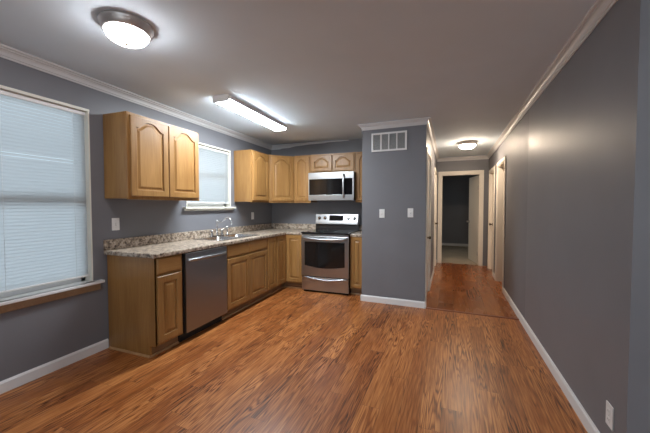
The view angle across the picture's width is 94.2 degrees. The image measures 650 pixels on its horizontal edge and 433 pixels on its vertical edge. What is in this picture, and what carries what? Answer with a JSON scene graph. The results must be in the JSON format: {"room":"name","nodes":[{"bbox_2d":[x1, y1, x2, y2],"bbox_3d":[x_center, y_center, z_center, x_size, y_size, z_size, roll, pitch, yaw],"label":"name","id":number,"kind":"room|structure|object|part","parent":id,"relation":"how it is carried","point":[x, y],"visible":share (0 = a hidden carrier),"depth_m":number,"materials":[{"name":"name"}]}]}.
{"room":"kitchen","nodes":[
{"label":"kitchen","id":0,"kind":"room"},
{"bbox_2d":[0,57,271,380],"bbox_3d":[-1.313,-0.063,4.960,0.150,2.440,14.800,1,2,20],"label":"wall","id":1,"kind":"structure","parent":0,"point":[31,337],"depth_m":2.71,"materials":[{"name":"grey paint"}]},
{"bbox_2d":[0,85,104,313],"bbox_3d":[-2.312,-0.120,2.158,0.200,1.601,1.277,1,2,20],"label":"window","id":2,"kind":"structure","parent":1,"relation":"in","point":[11,301],"depth_m":2.50,"materials":[{"name":"white plastic"}]},
{"bbox_2d":[0,90,88,293],"bbox_3d":[-2.303,-0.172,2.153,0.032,1.445,1.107,1,2,20],"label":"window blind","id":3,"kind":"object","parent":2,"relation":"attached to","point":[43,220],"visible":1,"depth_m":2.36,"materials":[{"name":"white plastic"}]},
{"bbox_3d":[-2.289,-0.169,2.144,0.002,1.411,0.002,1,2,20],"label":"ladder cord","id":4,"kind":"part","parent":3,"relation":"part of","materials":[{"name":"white fabric"}]},
{"bbox_3d":[-2.303,-0.879,2.130,0.032,0.030,1.107,1,2,20],"label":"head rail","id":5,"kind":"part","parent":3,"relation":"part of","materials":[{"name":"white plastic"}]},
{"bbox_3d":[-2.303,0.541,2.176,0.028,0.018,1.107,1,2,20],"label":"rail","id":6,"kind":"part","parent":3,"relation":"part of","materials":[{"name":"white plastic"}]},
{"bbox_3d":[-2.132,-0.183,2.571,0.002,1.411,0.002,1,2,20],"label":"ladder cord","id":7,"kind":"part","parent":3,"relation":"part of","materials":[{"name":"white fabric"}]},
{"bbox_2d":[0,339,108,393],"bbox_3d":[-2.873,1.259,0.530,0.013,0.086,4.891,1,2,20],"label":"baseboard","id":8,"kind":"structure","parent":1,"relation":"attached to","point":[13,382],"depth_m":2.40,"materials":[{"name":"white paint"}]},
{"bbox_2d":[112,218,119,230],"bbox_3d":[-1.991,0.073,2.878,0.019,0.118,0.072,1,2,20],"label":"light switch","id":9,"kind":"object","parent":1,"relation":"attached to","point":[115,221],"visible":1,"depth_m":2.88,"materials":[{"name":"white plastic"}]},
{"bbox_2d":[0,43,271,149],"bbox_3d":[-2.333,-1.145,1.862,0.052,0.076,7.910,1,2,20],"label":"trim","id":10,"kind":"structure","parent":1,"relation":"attached to","point":[9,53],"depth_m":2.77,"materials":[{"name":"grey paint"}]},
{"bbox_2d":[103,111,198,200],"bbox_3d":[-1.731,-0.555,3.117,0.319,0.776,0.860,1,2,20],"label":"upper cabinet","id":11,"kind":"object","parent":1,"relation":"attached to","point":[145,158],"visible":1,"depth_m":2.84,"materials":[{"name":"brown wood"}]},
{"bbox_3d":[-1.661,-0.549,2.873,0.019,0.720,0.402,1,2,20],"label":"door","id":12,"kind":"part","parent":11,"relation":"part of","materials":[{"name":"brown wood"}]},
{"bbox_3d":[-1.660,-0.561,2.872,0.014,0.624,0.282,1,2,20],"label":"door panel","id":13,"kind":"part","parent":11,"relation":"part of","materials":[{"name":"brown wood"}]},
{"bbox_3d":[-1.518,-0.562,3.261,0.019,0.720,0.406,1,2,20],"label":"door","id":14,"kind":"part","parent":11,"relation":"part of","materials":[{"name":"brown wood"}]},
{"bbox_3d":[-1.517,-0.574,3.260,0.014,0.624,0.286,1,2,20],"label":"door panel","id":15,"kind":"part","parent":11,"relation":"part of","materials":[{"name":"brown wood"}]},
{"bbox_2d":[183,142,235,210],"bbox_3d":[-1.593,-0.520,4.099,0.200,0.878,0.974,1,2,20],"label":"window","id":16,"kind":"structure","parent":1,"relation":"in","point":[189,206],"depth_m":4.22,"materials":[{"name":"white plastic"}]},
{"bbox_2d":[187,145,228,203],"bbox_3d":[-1.583,-0.555,4.095,0.032,0.757,0.820,1,2,20],"label":"window blind","id":17,"kind":"object","parent":16,"relation":"attached to","point":[213,181],"visible":0.66,"depth_m":4.17,"materials":[{"name":"white plastic"}]},
{"bbox_3d":[-1.583,-0.185,4.107,0.028,0.018,0.820,1,2,20],"label":"rail","id":18,"kind":"part","parent":17,"relation":"part of","materials":[{"name":"white plastic"}]},
{"bbox_3d":[-1.583,-0.918,4.083,0.032,0.030,0.820,1,2,20],"label":"head rail","id":19,"kind":"part","parent":17,"relation":"part of","materials":[{"name":"white plastic"}]},
{"bbox_2d":[234,149,268,202],"bbox_3d":[-1.135,-0.608,4.734,0.319,0.776,0.503,1,2,20],"label":"upper cabinet","id":20,"kind":"object","parent":1,"relation":"attached to","point":[251,167],"visible":1,"depth_m":4.53,"materials":[{"name":"brown wood"}]},
{"bbox_3d":[-1.012,-0.607,4.689,0.018,0.776,0.503,1,2,20],"label":"frame","id":21,"kind":"part","parent":20,"relation":"part of","materials":[{"name":"brown wood"}]},
{"bbox_3d":[-0.993,-0.608,4.686,0.019,0.720,0.450,1,2,20],"label":"door","id":22,"kind":"part","parent":20,"relation":"part of","materials":[{"name":"brown wood"}]},
{"bbox_3d":[-0.992,-0.620,4.685,0.014,0.624,0.330,1,2,20],"label":"door panel","id":23,"kind":"part","parent":20,"relation":"part of","materials":[{"name":"brown wood"}]},
{"bbox_2d":[0,245,587,432],"bbox_3d":[2.327,1.261,3.571,8.000,0.124,14.500,1,2,22],"label":"floor","id":24,"kind":"structure","parent":0,"point":[292,360],"depth_m":2.33,"materials":[{"name":"brown wood"}]},
{"bbox_2d":[107,254,182,357],"bbox_3d":[-1.683,0.788,2.839,0.604,0.876,0.316,1,2,20],"label":"base cabinet","id":25,"kind":"object","parent":24,"relation":"on","point":[145,303],"visible":0.91,"depth_m":2.71,"materials":[{"name":"brown wood"}]},
{"bbox_3d":[-1.739,0.792,2.715,0.585,0.876,0.016,1,2,20],"label":"panel","id":26,"kind":"part","parent":25,"relation":"part of","materials":[{"name":"brown wood"}]},
{"bbox_3d":[-1.712,1.218,2.863,0.524,0.016,0.316,1,2,20],"label":"shoe moulding","id":27,"kind":"part","parent":25,"relation":"part of","materials":[{"name":"brown wood"}]},
{"bbox_3d":[-1.424,0.741,2.750,0.018,0.776,0.301,1,2,20],"label":"frame","id":28,"kind":"part","parent":25,"relation":"part of","materials":[{"name":"brown wood"}]},
{"bbox_3d":[-1.407,0.432,2.732,0.019,0.140,0.262,1,2,20],"label":"drawer","id":29,"kind":"part","parent":25,"relation":"part of","materials":[{"name":"brown wood"}]},
{"bbox_3d":[-1.407,0.815,2.744,0.019,0.585,0.262,1,2,20],"label":"door","id":30,"kind":"part","parent":25,"relation":"part of","materials":[{"name":"brown wood"}]},
{"bbox_3d":[-1.406,0.815,2.744,0.014,0.465,0.142,1,2,20],"label":"door panel","id":31,"kind":"part","parent":25,"relation":"part of","materials":[{"name":"brown wood"}]},
{"bbox_2d":[178,246,226,341],"bbox_3d":[-1.486,0.776,3.272,0.645,0.872,0.614,1,2,20],"label":"dishwasher","id":32,"kind":"object","parent":24,"relation":"on","point":[204,272],"visible":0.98,"depth_m":3.11,"materials":[{"name":"silver metal"}]},
{"bbox_3d":[-1.315,1.165,3.222,0.020,0.100,0.614,1,2,20],"label":"toe panel","id":33,"kind":"part","parent":32,"relation":"part of","materials":[{"name":"black metal"}]},
{"bbox_3d":[-1.205,0.416,3.160,0.048,0.026,0.557,1,2,20],"label":"handle","id":34,"kind":"part","parent":32,"relation":"part of","materials":[{"name":"silver metal"}]},
{"bbox_2d":[222,238,267,319],"bbox_3d":[-1.253,0.750,4.007,0.604,0.876,0.913,1,2,20],"label":"base cabinet","id":35,"kind":"object","parent":24,"relation":"on","point":[247,262],"visible":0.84,"depth_m":3.84,"materials":[{"name":"brown wood"}]},
{"bbox_3d":[-1.055,0.401,3.686,0.019,0.140,0.438,1,2,20],"label":"drawer","id":36,"kind":"part","parent":35,"relation":"part of","materials":[{"name":"brown wood"}]},
{"bbox_3d":[-1.055,0.784,3.699,0.019,0.585,0.438,1,2,20],"label":"door","id":37,"kind":"part","parent":35,"relation":"part of","materials":[{"name":"brown wood"}]},
{"bbox_3d":[-1.055,0.784,3.698,0.014,0.465,0.318,1,2,20],"label":"door panel","id":38,"kind":"part","parent":35,"relation":"part of","materials":[{"name":"brown wood"}]},
{"bbox_3d":[-1.042,1.183,3.944,0.014,0.016,0.913,1,2,20],"label":"shoe moulding","id":39,"kind":"part","parent":35,"relation":"part of","materials":[{"name":"brown wood"}]},
{"bbox_3d":[-0.901,0.387,4.103,0.019,0.140,0.438,1,2,20],"label":"drawer","id":40,"kind":"part","parent":35,"relation":"part of","materials":[{"name":"brown wood"}]},
{"bbox_3d":[-0.901,0.770,4.116,0.019,0.585,0.438,1,2,20],"label":"door","id":41,"kind":"part","parent":35,"relation":"part of","materials":[{"name":"brown wood"}]},
{"bbox_3d":[-0.901,0.770,4.116,0.014,0.465,0.318,1,2,20],"label":"door panel","id":42,"kind":"part","parent":35,"relation":"part of","materials":[{"name":"brown wood"}]},
{"bbox_2d":[263,236,276,297],"bbox_3d":[-1.051,0.733,4.555,0.604,0.876,0.252,1,2,20],"label":"base cabinet","id":43,"kind":"object","parent":24,"relation":"on","point":[271,241],"visible":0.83,"depth_m":4.44,"materials":[{"name":"brown wood"}]},
{"bbox_3d":[-0.777,0.679,4.452,0.019,0.746,0.232,1,2,20],"label":"door","id":44,"kind":"part","parent":43,"relation":"part of","materials":[{"name":"brown wood"}]},
{"bbox_3d":[-0.776,0.679,4.452,0.014,0.636,0.122,1,2,20],"label":"door panel","id":45,"kind":"part","parent":43,"relation":"part of","materials":[{"name":"brown wood"}]},
{"bbox_2d":[272,234,302,292],"bbox_3d":[-0.712,0.717,5.043,0.892,0.876,0.897,1,2,20],"label":"base cabinet","id":46,"kind":"object","parent":24,"relation":"on","point":[289,259],"visible":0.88,"depth_m":4.79,"materials":[{"name":"brown wood"}]},
{"bbox_2d":[103,223,315,258],"bbox_3d":[-1.086,0.243,4.044,0.913,0.136,3.038,1,2,20],"label":"countertop","id":47,"kind":"structure","parent":46,"relation":"on","point":[161,245],"depth_m":3.33,"materials":[{"name":"stone"}]},
{"bbox_2d":[209,217,231,236],"bbox_3d":[-1.405,0.134,4.064,0.286,0.260,0.251,-1,2,-20],"label":"faucet","id":48,"kind":"object","parent":47,"relation":"on","point":[217,221],"visible":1,"depth_m":4.04,"materials":[{"name":"silver metal"}]},
{"bbox_2d":[193,234,256,240],"bbox_3d":[-1.273,0.353,3.999,0.455,0.172,0.790,1,2,20],"label":"sink","id":49,"kind":"object","parent":47,"relation":"in","point":[230,236],"visible":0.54,"depth_m":4.00,"materials":[{"name":"grey metal"}]},
{"bbox_3d":[-1.319,0.359,3.811,0.358,0.172,0.353,1,2,20],"label":"bowl","id":50,"kind":"part","parent":49,"relation":"part of","materials":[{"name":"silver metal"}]},
{"bbox_3d":[-1.186,0.347,4.172,0.358,0.172,0.353,1,2,20],"label":"bowl","id":51,"kind":"part","parent":49,"relation":"part of","materials":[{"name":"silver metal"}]},
{"bbox_3d":[-0.680,0.670,4.715,0.019,0.746,0.268,1,2,20],"label":"door","id":52,"kind":"part","parent":46,"relation":"part of","materials":[{"name":"brown wood"}]},
{"bbox_3d":[-0.679,0.670,4.715,0.014,0.626,0.148,1,2,20],"label":"door panel","id":53,"kind":"part","parent":46,"relation":"part of","materials":[{"name":"brown wood"}]},
{"bbox_3d":[-0.561,1.157,4.724,0.378,0.016,0.378,1,2,20],"label":"shoe moulding","id":54,"kind":"part","parent":46,"relation":"part of","materials":[{"name":"brown wood"}]},
{"bbox_3d":[-0.484,0.674,4.822,0.312,0.776,0.018,1,2,20],"label":"frame","id":55,"kind":"part","parent":46,"relation":"part of","materials":[{"name":"brown wood"}]},
{"bbox_3d":[-0.484,0.667,4.802,0.282,0.746,0.019,1,2,20],"label":"door","id":56,"kind":"part","parent":46,"relation":"part of","materials":[{"name":"brown wood"}]},
{"bbox_3d":[-0.484,0.667,4.801,0.162,0.626,0.014,1,2,20],"label":"door panel","id":57,"kind":"part","parent":46,"relation":"part of","materials":[{"name":"brown wood"}]},
{"bbox_2d":[301,213,359,294],"bbox_3d":[0.095,0.559,4.836,0.759,1.205,0.737,1,2,20],"label":"range","id":58,"kind":"object","parent":24,"relation":"on","point":[325,249],"visible":0.99,"depth_m":4.58,"materials":[{"name":"silver metal"}]},
{"bbox_3d":[-0.013,0.952,4.558,0.723,0.056,0.037,1,2,20],"label":"handle","id":59,"kind":"part","parent":58,"relation":"part of","materials":[{"name":"silver metal"}]},
{"bbox_3d":[-0.021,0.341,4.516,0.710,0.044,0.069,1,2,20],"label":"handle","id":60,"kind":"part","parent":58,"relation":"part of","materials":[{"name":"silver metal"}]},
{"bbox_3d":[-0.005,0.608,4.568,0.755,0.612,0.042,1,2,20],"label":"oven door","id":61,"kind":"part","parent":58,"relation":"part of","materials":[{"name":"silver metal"}]},
{"bbox_3d":[-0.003,1.031,4.586,0.751,0.209,0.032,1,2,20],"label":"storage drawer","id":62,"kind":"part","parent":58,"relation":"part of","materials":[{"name":"silver metal"}]},
{"bbox_2d":[301,229,358,234],"bbox_3d":[0.095,0.244,4.826,0.759,0.026,0.628,1,2,20],"label":"cooktop","id":63,"kind":"object","parent":58,"relation":"in","point":[316,231],"depth_m":4.72,"materials":[{"name":"grey glass"}]},
{"bbox_2d":[350,237,361,294],"bbox_3d":[0.572,0.727,4.726,0.208,0.876,0.604,1,2,20],"label":"base cabinet","id":64,"kind":"object","parent":24,"relation":"on","point":[355,242],"visible":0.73,"depth_m":4.45,"materials":[{"name":"brown wood"}]},
{"bbox_2d":[350,225,361,236],"bbox_3d":[0.574,0.221,4.714,0.211,0.136,0.632,1,2,20],"label":"countertop","id":65,"kind":"structure","parent":64,"relation":"on","point":[359,233],"depth_m":4.45,"materials":[{"name":"stone"}]},
{"bbox_3d":[0.471,0.679,4.449,0.086,0.646,0.014,1,2,20],"label":"door panel","id":66,"kind":"part","parent":64,"relation":"part of","materials":[{"name":"brown wood"}]},
{"bbox_2d":[426,307,518,319],"bbox_3d":[1.787,1.193,3.727,1.036,0.009,0.053,1,2,22],"label":"trim","id":67,"kind":"structure","parent":24,"relation":"on","point":[426,307],"depth_m":3.70,"materials":[{"name":"brown wood"}]},
{"bbox_2d":[0,0,595,157],"bbox_3d":[2.185,-1.289,3.578,8.800,0.100,14.900,1,2,20],"label":"ceiling","id":68,"kind":"structure","parent":0,"point":[322,69],"depth_m":2.26,"materials":[{"name":"paint"}]},
{"bbox_2d":[97,10,153,47],"bbox_3d":[-1.223,-1.119,1.866,0.292,0.128,0.292,1,2,20],"label":"ceiling lamp","id":69,"kind":"object","parent":68,"relation":"attached to","point":[125,29],"visible":1,"depth_m":1.79,"materials":[{"name":"white glass"}]},
{"bbox_3d":[-1.223,-1.097,1.867,0.234,0.062,0.234,1,2,20],"label":"lamp shade","id":70,"kind":"part","parent":69,"relation":"part of","materials":[{"name":"white glass"}]},
{"bbox_2d":[212,94,285,130],"bbox_3d":[-0.837,-1.205,3.607,0.198,0.070,1.230,1,2,20],"label":"fluorescent fixture","id":71,"kind":"object","parent":68,"relation":"attached to","point":[228,101],"visible":1,"depth_m":3.39,"materials":[{"name":"white plastic"}]},
{"bbox_2d":[457,140,476,148],"bbox_3d":[2.476,-1.229,5.258,0.320,0.128,0.320,1,2,20],"label":"ceiling lamp","id":72,"kind":"object","parent":68,"relation":"attached to","point":[468,144],"visible":1,"depth_m":5.16,"materials":[{"name":"white glass"}]},
{"bbox_3d":[2.476,-1.208,5.259,0.256,0.062,0.256,1,2,20],"label":"lamp shade","id":73,"kind":"part","parent":72,"relation":"part of","materials":[{"name":"white glass"}]},
{"bbox_2d":[271,139,361,230],"bbox_3d":[0.049,-0.074,5.300,2.172,2.440,0.120,1,2,20],"label":"wall","id":74,"kind":"structure","parent":0,"point":[291,213],"depth_m":5.32,"materials":[{"name":"grey paint"}]},
{"bbox_2d":[269,155,293,202],"bbox_3d":[-0.807,-0.625,5.207,0.610,0.780,0.605,1,2,20],"label":"upper cabinet","id":75,"kind":"object","parent":74,"relation":"attached to","point":[281,168],"visible":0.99,"depth_m":5.00,"materials":[{"name":"brown wood"}]},
{"bbox_3d":[-0.706,-0.631,5.009,0.272,0.624,0.014,-1,2,-25],"label":"door panel","id":76,"kind":"part","parent":75,"relation":"part of","materials":[{"name":"brown wood"}]},
{"bbox_2d":[294,155,316,202],"bbox_3d":[-0.332,-0.629,5.183,0.302,0.788,0.319,1,2,20],"label":"upper cabinet","id":77,"kind":"object","parent":74,"relation":"attached to","point":[302,164],"visible":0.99,"depth_m":5.04,"materials":[{"name":"brown wood"}]},
{"bbox_3d":[-0.382,-0.634,5.040,0.156,0.639,0.014,1,2,20],"label":"door panel","id":78,"kind":"part","parent":77,"relation":"part of","materials":[{"name":"brown wood"}]},
{"bbox_3d":[-0.382,-0.625,5.042,0.266,0.730,0.019,1,2,20],"label":"door","id":79,"kind":"part","parent":77,"relation":"part of","materials":[{"name":"brown wood"}]},
{"bbox_2d":[272,140,348,149],"bbox_3d":[-0.078,-1.255,5.253,1.938,0.076,0.052,1,2,18],"label":"trim","id":80,"kind":"structure","parent":74,"relation":"attached to","point":[274,147],"depth_m":5.40,"materials":[{"name":"grey paint"}]},
{"bbox_2d":[311,152,355,172],"bbox_3d":[0.168,-0.861,4.991,0.760,0.316,0.319,1,2,20],"label":"upper cabinet","id":81,"kind":"object","parent":74,"relation":"attached to","point":[333,162],"visible":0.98,"depth_m":4.83,"materials":[{"name":"brown wood"}]},
{"bbox_3d":[-0.055,-0.861,4.913,0.355,0.262,0.019,1,2,20],"label":"door","id":82,"kind":"part","parent":81,"relation":"part of","materials":[{"name":"brown wood"}]},
{"bbox_3d":[-0.055,-0.870,4.912,0.249,0.173,0.014,1,2,20],"label":"door panel","id":83,"kind":"part","parent":81,"relation":"part of","materials":[{"name":"brown wood"}]},
{"bbox_2d":[308,171,355,200],"bbox_3d":[0.145,-0.484,4.940,0.759,0.448,0.454,1,2,20],"label":"microwave","id":84,"kind":"object","parent":81,"relation":"attached to","point":[322,186],"visible":1,"depth_m":4.77,"materials":[{"name":"silver metal"}]},
{"bbox_3d":[0.042,-0.471,4.811,0.626,0.253,0.026,1,2,20],"label":"door","id":85,"kind":"part","parent":84,"relation":"part of","materials":[{"name":"black glass"}]},
{"bbox_3d":[0.286,-0.475,4.679,0.030,0.378,0.063,1,2,20],"label":"handle","id":86,"kind":"part","parent":84,"relation":"part of","materials":[{"name":"silver metal"}]},
{"bbox_3d":[0.381,-0.467,4.687,0.096,0.253,0.026,1,2,20],"label":"control panel","id":87,"kind":"part","parent":84,"relation":"part of","materials":[{"name":"black glass"}]},
{"bbox_3d":[0.288,-0.857,4.787,0.355,0.262,0.019,1,2,20],"label":"door","id":88,"kind":"part","parent":81,"relation":"part of","materials":[{"name":"brown wood"}]},
{"bbox_3d":[0.287,-0.865,4.786,0.249,0.173,0.014,1,2,20],"label":"door panel","id":89,"kind":"part","parent":81,"relation":"part of","materials":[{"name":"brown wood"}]},
{"bbox_2d":[356,152,361,202],"bbox_3d":[0.633,-0.618,4.828,0.222,0.790,0.319,1,2,20],"label":"upper cabinet","id":90,"kind":"object","parent":74,"relation":"attached to","point":[358,154],"visible":0.42,"depth_m":4.70,"materials":[{"name":"brown wood"}]},
{"bbox_3d":[0.581,-0.621,4.686,0.090,0.644,0.014,1,2,20],"label":"door panel","id":91,"kind":"part","parent":90,"relation":"part of","materials":[{"name":"brown wood"}]},
{"bbox_2d":[362,125,436,301],"bbox_3d":[1.564,-0.085,5.636,0.842,2.440,3.452,1,2,22],"label":"wall","id":92,"kind":"structure","parent":0,"point":[393,246],"depth_m":4.04,"materials":[{"name":"grey paint"}]},
{"bbox_2d":[379,209,384,217],"bbox_3d":[0.770,-0.041,4.086,0.072,0.118,0.019,1,2,23],"label":"light switch","id":93,"kind":"object","parent":92,"relation":"attached to","point":[381,211],"visible":1,"depth_m":4.09,"materials":[{"name":"white plastic"}]},
{"bbox_2d":[371,130,406,151],"bbox_3d":[0.851,-1.000,4.025,0.470,0.250,0.012,1,2,23],"label":"air vent","id":94,"kind":"object","parent":92,"relation":"in","point":[396,140],"visible":1,"depth_m":4.02,"materials":[{"name":"white metal"}]},
{"bbox_2d":[360,294,425,308],"bbox_3d":[0.901,1.143,4.074,0.867,0.086,0.013,1,2,22],"label":"baseboard","id":95,"kind":"structure","parent":92,"relation":"attached to","point":[385,300],"depth_m":4.06,"materials":[{"name":"white paint"}]},
{"bbox_2d":[358,117,430,130],"bbox_3d":[0.893,-1.214,3.979,0.945,0.076,0.052,1,2,22],"label":"trim","id":96,"kind":"structure","parent":92,"relation":"attached to","point":[418,121],"depth_m":3.97,"materials":[{"name":"grey paint"}]},
{"bbox_2d":[408,208,412,216],"bbox_3d":[1.115,-0.048,3.943,0.072,0.118,0.019,1,2,23],"label":"light switch","id":97,"kind":"object","parent":92,"relation":"attached to","point":[410,210],"visible":1,"depth_m":3.94,"materials":[{"name":"white plastic"}]},
{"bbox_2d":[426,160,429,296],"bbox_3d":[1.524,0.161,4.519,0.035,1.996,0.358,1,2,22],"label":"door","id":98,"kind":"structure","parent":92,"relation":"in","point":[428,160],"depth_m":4.51,"materials":[{"name":"beige paint"}]},
{"bbox_2d":[425,147,431,300],"bbox_3d":[1.487,0.134,4.337,0.018,2.087,0.874,1,2,23],"label":"trim","id":99,"kind":"structure","parent":92,"relation":"attached to","point":[428,152],"depth_m":3.96,"materials":[{"name":"beige paint"}]},
{"bbox_2d":[428,156,429,290],"bbox_3d":[1.429,0.161,4.362,0.110,2.031,0.762,1,2,22],"label":"trim","id":100,"kind":"structure","parent":92,"relation":"attached to","point":[428,156],"depth_m":4.67,"materials":[{"name":"beige paint"}]},
{"bbox_2d":[430,269,433,287],"bbox_3d":[1.901,1.101,5.372,0.013,0.086,1.294,1,2,22],"label":"baseboard","id":101,"kind":"structure","parent":92,"relation":"attached to","point":[433,269],"depth_m":5.30,"materials":[{"name":"white paint"}]},
{"bbox_2d":[426,118,439,160],"bbox_3d":[1.966,-1.260,5.402,0.052,0.076,3.504,1,2,22],"label":"trim","id":102,"kind":"structure","parent":92,"relation":"attached to","point":[429,124],"depth_m":4.72,"materials":[{"name":"grey paint"}]},
{"bbox_2d":[433,168,436,268],"bbox_3d":[2.318,0.069,6.341,0.018,2.087,0.874,1,2,23],"label":"trim","id":103,"kind":"structure","parent":92,"relation":"attached to","point":[435,168],"depth_m":5.97,"materials":[{"name":"beige paint"}]},
{"bbox_2d":[434,173,435,265],"bbox_3d":[2.259,0.096,6.366,0.110,2.031,0.762,1,2,22],"label":"trim","id":104,"kind":"structure","parent":92,"relation":"attached to","point":[435,173],"depth_m":6.67,"materials":[{"name":"beige paint"}]},
{"bbox_2d":[442,175,477,243],"bbox_3d":[4.967,-0.224,9.901,7.600,2.440,0.101,1,2,22],"label":"wall","id":105,"kind":"structure","parent":0,"point":[455,189],"depth_m":10.09,"materials":[{"name":"grey paint"}]},
{"bbox_2d":[442,243,467,245],"bbox_3d":[5.500,0.961,9.658,6.200,0.086,0.013,1,2,22],"label":"baseboard","id":106,"kind":"structure","parent":105,"relation":"attached to","point":[447,244],"depth_m":10.14,"materials":[{"name":"white paint"}]},
{"bbox_2d":[436,159,488,265],"bbox_3d":[4.242,-0.112,6.454,6.300,2.440,0.111,1,2,22],"label":"wall","id":107,"kind":"structure","parent":0,"point":[481,164],"depth_m":6.72,"materials":[{"name":"grey paint"}]},
{"bbox_2d":[437,170,483,265],"bbox_3d":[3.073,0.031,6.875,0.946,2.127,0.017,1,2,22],"label":"trim","id":108,"kind":"structure","parent":107,"relation":"attached to","point":[481,172],"depth_m":6.76,"materials":[{"name":"beige paint"}]},
{"bbox_2d":[437,155,487,161],"bbox_3d":[3.094,-1.306,6.803,1.063,0.076,0.052,1,2,22],"label":"trim","id":109,"kind":"structure","parent":107,"relation":"attached to","point":[483,156],"depth_m":6.80,"materials":[{"name":"grey paint"}]},
{"bbox_2d":[467,175,478,263],"bbox_3d":[3.557,0.062,7.207,0.163,2.016,0.759,0,2,10],"label":"door","id":110,"kind":"structure","parent":107,"relation":"in","point":[473,181],"depth_m":7.18,"materials":[{"name":"beige paint"}]},
{"bbox_2d":[487,0,649,432],"bbox_3d":[2.564,-0.032,3.992,0.141,2.440,5.725,1,2,22],"label":"wall","id":111,"kind":"structure","parent":0,"point":[587,289],"depth_m":1.76,"materials":[{"name":"grey paint"}]},
{"bbox_2d":[488,170,493,268],"bbox_3d":[3.406,0.106,6.032,0.142,2.031,0.742,1,2,22],"label":"trim","id":112,"kind":"structure","parent":111,"relation":"attached to","point":[492,172],"depth_m":6.38,"materials":[{"name":"beige paint"}]},
{"bbox_2d":[487,166,494,275],"bbox_3d":[3.334,0.078,6.061,0.017,2.087,0.854,1,2,22],"label":"trim","id":113,"kind":"structure","parent":111,"relation":"attached to","point":[492,168],"depth_m":5.72,"materials":[{"name":"beige paint"}]},
{"bbox_2d":[489,173,493,268],"bbox_3d":[3.375,0.112,6.045,0.100,1.996,0.700,1,2,22],"label":"door","id":114,"kind":"structure","parent":111,"relation":"in","point":[493,173],"depth_m":6.28,"materials":[{"name":"beige paint"}]},
{"bbox_2d":[496,162,503,281],"bbox_3d":[2.959,0.142,4.951,0.142,2.031,0.762,1,2,22],"label":"door","id":115,"kind":"structure","parent":111,"relation":"attached to","point":[500,205],"depth_m":5.29,"materials":[{"name":"beige paint"}]},
{"bbox_2d":[495,156,505,292],"bbox_3d":[2.887,0.113,4.980,0.017,2.087,0.874,1,2,22],"label":"trim","id":116,"kind":"structure","parent":111,"relation":"attached to","point":[504,157],"depth_m":4.62,"materials":[{"name":"beige paint"}]},
{"bbox_2d":[503,287,599,432],"bbox_3d":[2.057,1.178,3.006,0.013,0.086,3.469,1,2,22],"label":"baseboard","id":117,"kind":"structure","parent":111,"relation":"attached to","point":[590,427],"depth_m":2.24,"materials":[{"name":"white paint"}]},
{"bbox_2d":[486,0,617,158],"bbox_3d":[2.475,-1.214,3.990,0.052,0.076,5.725,1,2,22],"label":"trim","id":118,"kind":"structure","parent":111,"relation":"attached to","point":[597,12],"depth_m":2.18,"materials":[{"name":"grey paint"}]},
{"bbox_2d":[605,400,613,430],"bbox_3d":[1.457,1.019,1.547,0.009,0.118,0.072,1,2,23],"label":"power outlet","id":119,"kind":"object","parent":111,"relation":"attached to","point":[609,420],"visible":1,"depth_m":1.54,"materials":[{"name":"white plastic"}]}
]}

